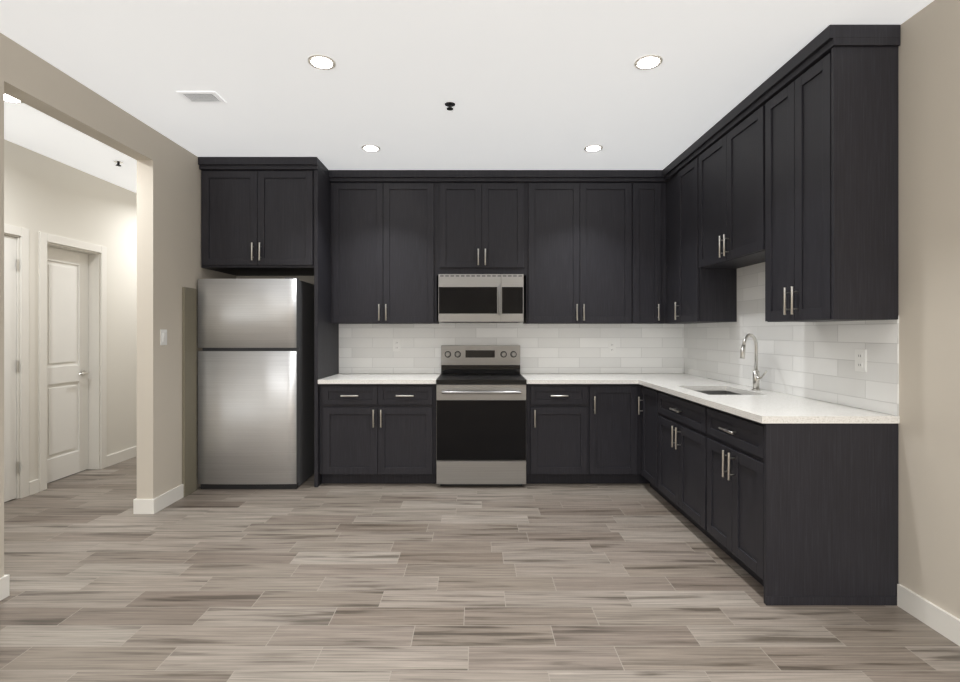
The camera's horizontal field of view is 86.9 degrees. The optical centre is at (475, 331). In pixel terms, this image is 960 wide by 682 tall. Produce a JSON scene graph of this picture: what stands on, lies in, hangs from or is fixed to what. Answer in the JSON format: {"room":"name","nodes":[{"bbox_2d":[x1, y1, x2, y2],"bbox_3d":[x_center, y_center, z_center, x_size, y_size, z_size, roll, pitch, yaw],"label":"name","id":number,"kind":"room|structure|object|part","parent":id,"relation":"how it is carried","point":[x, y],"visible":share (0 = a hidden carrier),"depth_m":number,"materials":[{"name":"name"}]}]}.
{"room":"kitchen","nodes":[
{"label":"kitchen","id":0,"kind":"room"},
{"bbox_2d":[4,139,136,497],"bbox_3d":[-3.830,-0.080,2.200,0.420,2.800,10.800,0,0,0],"label":"wall","id":1,"kind":"structure","parent":0,"point":[45,194],"depth_m":4.75,"materials":[{"name":"beige paint"}]},
{"bbox_2d":[4,223,28,501],"bbox_3d":[-3.655,0.245,3.660,0.168,2.150,0.860,0,0,0],"label":"hall door","id":2,"kind":"structure","parent":1,"relation":"in","point":[11,374],"depth_m":4.00,"materials":[{"name":"white wood"}]},
{"bbox_3d":[-3.623,0.270,4.008,0.014,1.690,0.012,0,0,0],"label":"hall door hinges","id":3,"kind":"part","parent":2,"relation":"part of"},
{"bbox_2d":[38,232,106,491],"bbox_3d":[-3.679,0.245,4.572,0.151,2.150,0.757,0,0,0],"label":"hall door","id":4,"kind":"structure","parent":1,"relation":"in","point":[72,360],"depth_m":4.66,"materials":[{"name":"white wood"}]},
{"bbox_2d":[107,446,136,466],"bbox_3d":[-3.613,1.268,6.278,0.014,0.105,2.645,0,0,0],"label":"baseboard","id":5,"kind":"structure","parent":1,"relation":"attached to","point":[112,459],"depth_m":5.16,"materials":[{"name":"white wood"}]},
{"bbox_2d":[0,33,235,577],"bbox_3d":[-2.410,-0.080,2.200,0.120,2.800,10.800,0,0,0],"label":"wall","id":6,"kind":"structure","parent":0,"point":[168,219],"depth_m":3.69,"materials":[{"name":"beige paint"}]},
{"bbox_2d":[0,575,9,600],"bbox_3d":[-2.342,1.268,-0.330,0.014,0.105,5.739,0,0,0],"label":"baseboard","id":7,"kind":"structure","parent":6,"relation":"attached to","point":[5,580],"depth_m":2.51,"materials":[{"name":"white wood"}]},
{"bbox_2d":[133,498,149,513],"bbox_3d":[-2.466,1.268,5.638,0.034,0.105,3.924,0,0,0],"label":"baseboard","id":8,"kind":"structure","parent":6,"relation":"attached to","point":[140,506],"depth_m":3.68,"materials":[{"name":"white wood"}]},
{"bbox_2d":[160,329,166,344],"bbox_3d":[-2.344,0.040,3.810,0.012,0.118,0.075,0,0,0],"label":"light switch","id":9,"kind":"object","parent":6,"relation":"attached to","point":[163,336],"visible":1,"depth_m":3.80,"materials":[{"name":"white plastic"}]},
{"bbox_2d":[150,484,183,513],"bbox_3d":[-2.342,1.268,3.938,0.014,0.105,0.524,0,0,0],"label":"baseboard","id":10,"kind":"structure","parent":6,"relation":"attached to","point":[175,494],"depth_m":3.83,"materials":[{"name":"white wood"}]},
{"bbox_2d":[236,276,313,283],"bbox_3d":[-0.152,-0.080,5.030,4.635,2.800,0.120,0,0,0],"label":"wall","id":11,"kind":"structure","parent":0,"point":[308,279],"depth_m":4.97,"materials":[{"name":"beige paint"}]},
{"bbox_2d":[329,177,438,323],"bbox_3d":[-0.852,-0.747,4.812,0.981,1.335,0.309,0,0,0],"label":"upper cabinet","id":12,"kind":"object","parent":11,"relation":"attached to","point":[383,230],"depth_m":4.67,"materials":[{"name":"black wood"}]},
{"bbox_2d":[437,177,528,276],"bbox_3d":[0.050,-0.968,4.812,0.824,0.893,0.309,0,0,0],"label":"upper cabinet","id":13,"kind":"object","parent":11,"relation":"attached to","point":[483,222],"depth_m":4.67,"materials":[{"name":"black wood"}]},
{"bbox_2d":[438,274,523,322],"bbox_3d":[0.045,-0.303,4.728,0.762,0.430,0.464,0,0,0],"label":"microwave","id":14,"kind":"object","parent":13,"relation":"attached to","point":[480,298],"visible":1,"depth_m":4.54,"materials":[{"name":"grey metal"}]},
{"bbox_2d":[339,322,683,372],"bbox_3d":[0.346,0.152,4.966,3.379,0.505,0.008,0,0,0],"label":"tile backsplash","id":15,"kind":"structure","parent":11,"relation":"attached to","point":[572,348],"depth_m":4.96,"materials":[{"name":"white tile"}]},
{"bbox_2d":[393,339,400,350],"bbox_3d":[-0.774,0.130,4.957,0.075,0.118,0.008,0,0,0],"label":"electrical outlet","id":16,"kind":"object","parent":15,"relation":"attached to","point":[396,344],"visible":1,"depth_m":4.96,"materials":[{"name":"white plastic"}]},
{"bbox_2d":[608,341,615,352],"bbox_3d":[1.330,0.150,4.957,0.075,0.118,0.008,0,0,0],"label":"electrical outlet","id":17,"kind":"object","parent":15,"relation":"attached to","point":[611,346],"visible":1,"depth_m":4.96,"materials":[{"name":"white plastic"}]},
{"bbox_2d":[523,177,640,323],"bbox_3d":[0.981,-0.747,4.812,1.037,1.335,0.309,0,0,0],"label":"upper cabinet","id":18,"kind":"object","parent":11,"relation":"attached to","point":[585,232],"depth_m":4.67,"materials":[{"name":"black wood"}]},
{"bbox_2d":[641,177,664,323],"bbox_3d":[1.534,-0.747,4.812,0.331,1.335,0.309,0,0,0],"label":"upper cabinet","id":19,"kind":"object","parent":11,"relation":"attached to","point":[652,188],"depth_m":4.67,"materials":[{"name":"black wood"}]},
{"bbox_2d":[0,0,933,192],"bbox_3d":[-0.787,-1.488,2.200,5.905,0.084,11.040,0,0,0],"label":"ceiling","id":20,"kind":"structure","parent":0,"point":[541,84],"depth_m":2.89,"materials":[{"name":"white paint"}]},
{"bbox_2d":[4,93,22,102],"bbox_3d":[-2.950,-1.477,3.200,0.149,0.006,0.149,0,0,-45],"label":"recessed light","id":21,"kind":"object","parent":20,"relation":"in","point":[7,98],"depth_m":3.21,"materials":[{"name":"white plastic"}]},
{"bbox_2d":[114,161,122,166],"bbox_3d":[-3.110,-1.463,4.410,0.069,0.034,0.070,0,0,0],"label":"sprinkler","id":22,"kind":"object","parent":20,"relation":"attached to","point":[118,163],"depth_m":4.40,"materials":[{"name":"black metal"}]},
{"bbox_2d":[176,91,226,102],"bbox_3d":[-1.724,-1.474,3.190,0.235,0.010,0.150,0,0,0],"label":"ceiling vent","id":23,"kind":"object","parent":20,"relation":"in","point":[201,96],"visible":1,"depth_m":3.17,"materials":[{"name":"white plastic"}]},
{"bbox_2d":[308,55,335,69],"bbox_3d":[-0.845,-1.477,2.780,0.149,0.006,0.149,0,0,-45],"label":"recessed light","id":24,"kind":"object","parent":20,"relation":"in","point":[323,62],"depth_m":2.77,"materials":[{"name":"white plastic"}]},
{"bbox_2d":[361,145,379,151],"bbox_3d":[-0.845,-1.477,4.080,0.149,0.006,0.149,0,0,-45],"label":"recessed light","id":25,"kind":"object","parent":20,"relation":"in","point":[370,148],"depth_m":4.07,"materials":[{"name":"white plastic"}]},
{"bbox_2d":[584,145,602,151],"bbox_3d":[0.945,-1.477,4.080,0.149,0.006,0.149,0,0,-45],"label":"recessed light","id":26,"kind":"object","parent":20,"relation":"in","point":[591,148],"depth_m":4.07,"materials":[{"name":"white plastic"}]},
{"bbox_2d":[634,55,662,69],"bbox_3d":[0.945,-1.477,2.780,0.149,0.006,0.149,0,0,-45],"label":"recessed light","id":27,"kind":"object","parent":20,"relation":"in","point":[646,62],"depth_m":2.77,"materials":[{"name":"white plastic"}]},
{"bbox_2d":[0,456,959,681],"bbox_3d":[-0.787,1.345,2.200,5.905,0.050,11.040,0,0,0],"label":"floor","id":28,"kind":"structure","parent":0,"point":[306,581],"depth_m":2.52,"materials":[{"name":"brown wood"}]},
{"bbox_2d":[182,287,196,496],"bbox_3d":[-2.337,0.480,4.138,0.018,1.680,0.175,0,0,0],"label":"board","id":29,"kind":"object","parent":28,"relation":"on","point":[189,388],"visible":0.94,"depth_m":4.12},
{"bbox_2d":[198,277,313,488],"bbox_3d":[-1.912,0.431,4.588,0.824,1.777,0.724,0,0,0],"label":"refrigerator","id":30,"kind":"object","parent":28,"relation":"on","point":[256,388],"visible":0.98,"depth_m":4.23,"materials":[{"name":"grey metal"}]},
{"bbox_2d":[198,157,338,486],"bbox_3d":[-1.845,-0.080,4.619,1.004,2.799,0.696,0,0,0],"label":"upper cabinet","id":31,"kind":"object","parent":28,"relation":"on","point":[265,216],"visible":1,"depth_m":4.32,"materials":[{"name":"black wood"}]},
{"bbox_2d":[320,384,436,483],"bbox_3d":[-0.843,0.881,4.629,1.001,0.878,0.676,0,0,0],"label":"base cabinet","id":32,"kind":"object","parent":28,"relation":"on","point":[377,433],"visible":0.94,"depth_m":4.34,"materials":[{"name":"black wood"}]},
{"bbox_2d":[318,373,440,383],"bbox_3d":[-0.841,0.423,4.636,1.003,0.035,0.663,0,0,0],"label":"countertop","id":33,"kind":"structure","parent":32,"relation":"on","point":[341,378],"depth_m":4.43,"materials":[{"name":"stone"}]},
{"bbox_2d":[436,345,526,485],"bbox_3d":[0.045,0.725,4.588,0.764,1.190,0.740,0,0,0],"label":"range","id":34,"kind":"object","parent":28,"relation":"on","point":[480,415],"visible":1,"depth_m":4.28,"materials":[{"name":"grey metal"}]},
{"bbox_2d":[526,384,597,483],"bbox_3d":[0.732,0.881,4.649,0.600,0.878,0.636,0,0,0],"label":"base cabinet","id":35,"kind":"object","parent":28,"relation":"on","point":[562,419],"depth_m":4.34,"materials":[{"name":"black wood"}]},
{"bbox_2d":[520,373,633,383],"bbox_3d":[0.894,0.423,4.636,0.927,0.035,0.663,0,0,0],"label":"countertop","id":36,"kind":"structure","parent":35,"relation":"on","point":[532,378],"depth_m":4.43,"materials":[{"name":"stone"}]},
{"bbox_2d":[598,384,637,483],"bbox_3d":[1.136,0.881,4.649,0.484,0.878,0.636,0,0,0],"label":"base cabinet","id":37,"kind":"object","parent":28,"relation":"on","point":[617,403],"depth_m":4.34,"materials":[{"name":"black wood"}]},
{"bbox_2d":[638,384,697,507],"bbox_3d":[1.724,0.881,4.102,0.637,0.878,0.495,0,0,0],"label":"base cabinet","id":38,"kind":"object","parent":28,"relation":"on","point":[667,423],"depth_m":3.72,"materials":[{"name":"black wood"}]},
{"bbox_2d":[698,403,897,604],"bbox_3d":[1.722,0.881,2.810,0.640,0.878,0.719,0,0,0],"label":"base cabinet","id":39,"kind":"object","parent":28,"relation":"on","point":[794,513],"depth_m":2.45,"materials":[{"name":"black wood"}]},
{"bbox_2d":[630,373,899,422],"bbox_3d":[1.700,0.423,3.707,0.686,0.035,2.523,0,0,0],"label":"countertop","id":40,"kind":"structure","parent":39,"relation":"on","point":[764,406],"depth_m":2.92,"materials":[{"name":"stone"}]},
{"bbox_2d":[697,391,742,394],"bbox_3d":[1.698,0.549,3.550,0.429,0.214,0.594,0,0,0],"label":"sink","id":41,"kind":"object","parent":40,"relation":"in","point":[719,393],"visible":0.04,"depth_m":3.82,"materials":[{"name":"silver metal"}]},
{"bbox_2d":[740,333,766,389],"bbox_3d":[1.891,0.208,3.501,0.202,0.396,0.158,0,0,0],"label":"faucet","id":42,"kind":"object","parent":40,"relation":"on","point":[757,377],"visible":1,"depth_m":3.53,"materials":[{"name":"silver metal"}]},
{"bbox_2d":[898,0,959,618],"bbox_3d":[2.105,-0.080,0.825,0.120,2.800,8.290,0,0,0],"label":"wall","id":43,"kind":"structure","parent":0,"point":[929,300],"depth_m":2.29,"materials":[{"name":"beige paint"}]},
{"bbox_2d":[665,165,676,323],"bbox_3d":[1.886,-0.747,4.487,0.310,1.335,0.380,0,0,0],"label":"upper cabinet","id":44,"kind":"object","parent":43,"relation":"attached to","point":[671,177],"depth_m":4.54,"materials":[{"name":"black wood"}]},
{"bbox_2d":[677,145,736,323],"bbox_3d":[1.886,-0.747,4.123,0.310,1.335,0.465,0,0,0],"label":"upper cabinet","id":45,"kind":"object","parent":43,"relation":"attached to","point":[703,295],"depth_m":4.02,"materials":[{"name":"black wood"}]},
{"bbox_2d":[701,101,752,268],"bbox_3d":[1.886,-0.954,3.506,0.310,0.920,0.910,0,0,0],"label":"upper cabinet","id":46,"kind":"object","parent":43,"relation":"attached to","point":[727,157],"depth_m":3.49,"materials":[{"name":"black wood"}]},
{"bbox_2d":[684,262,898,415],"bbox_3d":[2.041,-0.055,3.705,0.008,0.920,2.511,0,0,0],"label":"tile backsplash","id":47,"kind":"structure","parent":43,"relation":"attached to","point":[814,360],"depth_m":3.20,"materials":[{"name":"white tile"}]},
{"bbox_2d":[855,349,866,371],"bbox_3d":[2.032,0.150,2.680,0.008,0.118,0.075,0,0,0],"label":"electrical outlet","id":48,"kind":"object","parent":47,"relation":"attached to","point":[860,360],"visible":1,"depth_m":2.67,"materials":[{"name":"white plastic"}]},
{"bbox_2d":[753,33,899,321],"bbox_3d":[1.885,-0.737,2.785,0.312,1.355,0.670,0,0,0],"label":"upper cabinet","id":49,"kind":"object","parent":43,"relation":"attached to","point":[787,172],"depth_m":2.47,"materials":[{"name":"black wood"}]},
{"bbox_2d":[897,584,959,645],"bbox_3d":[2.038,1.268,-0.363,0.014,0.105,5.615,0,0,0],"label":"baseboard","id":50,"kind":"structure","parent":43,"relation":"attached to","point":[934,616],"depth_m":2.27,"materials":[{"name":"white wood"}]}
]}

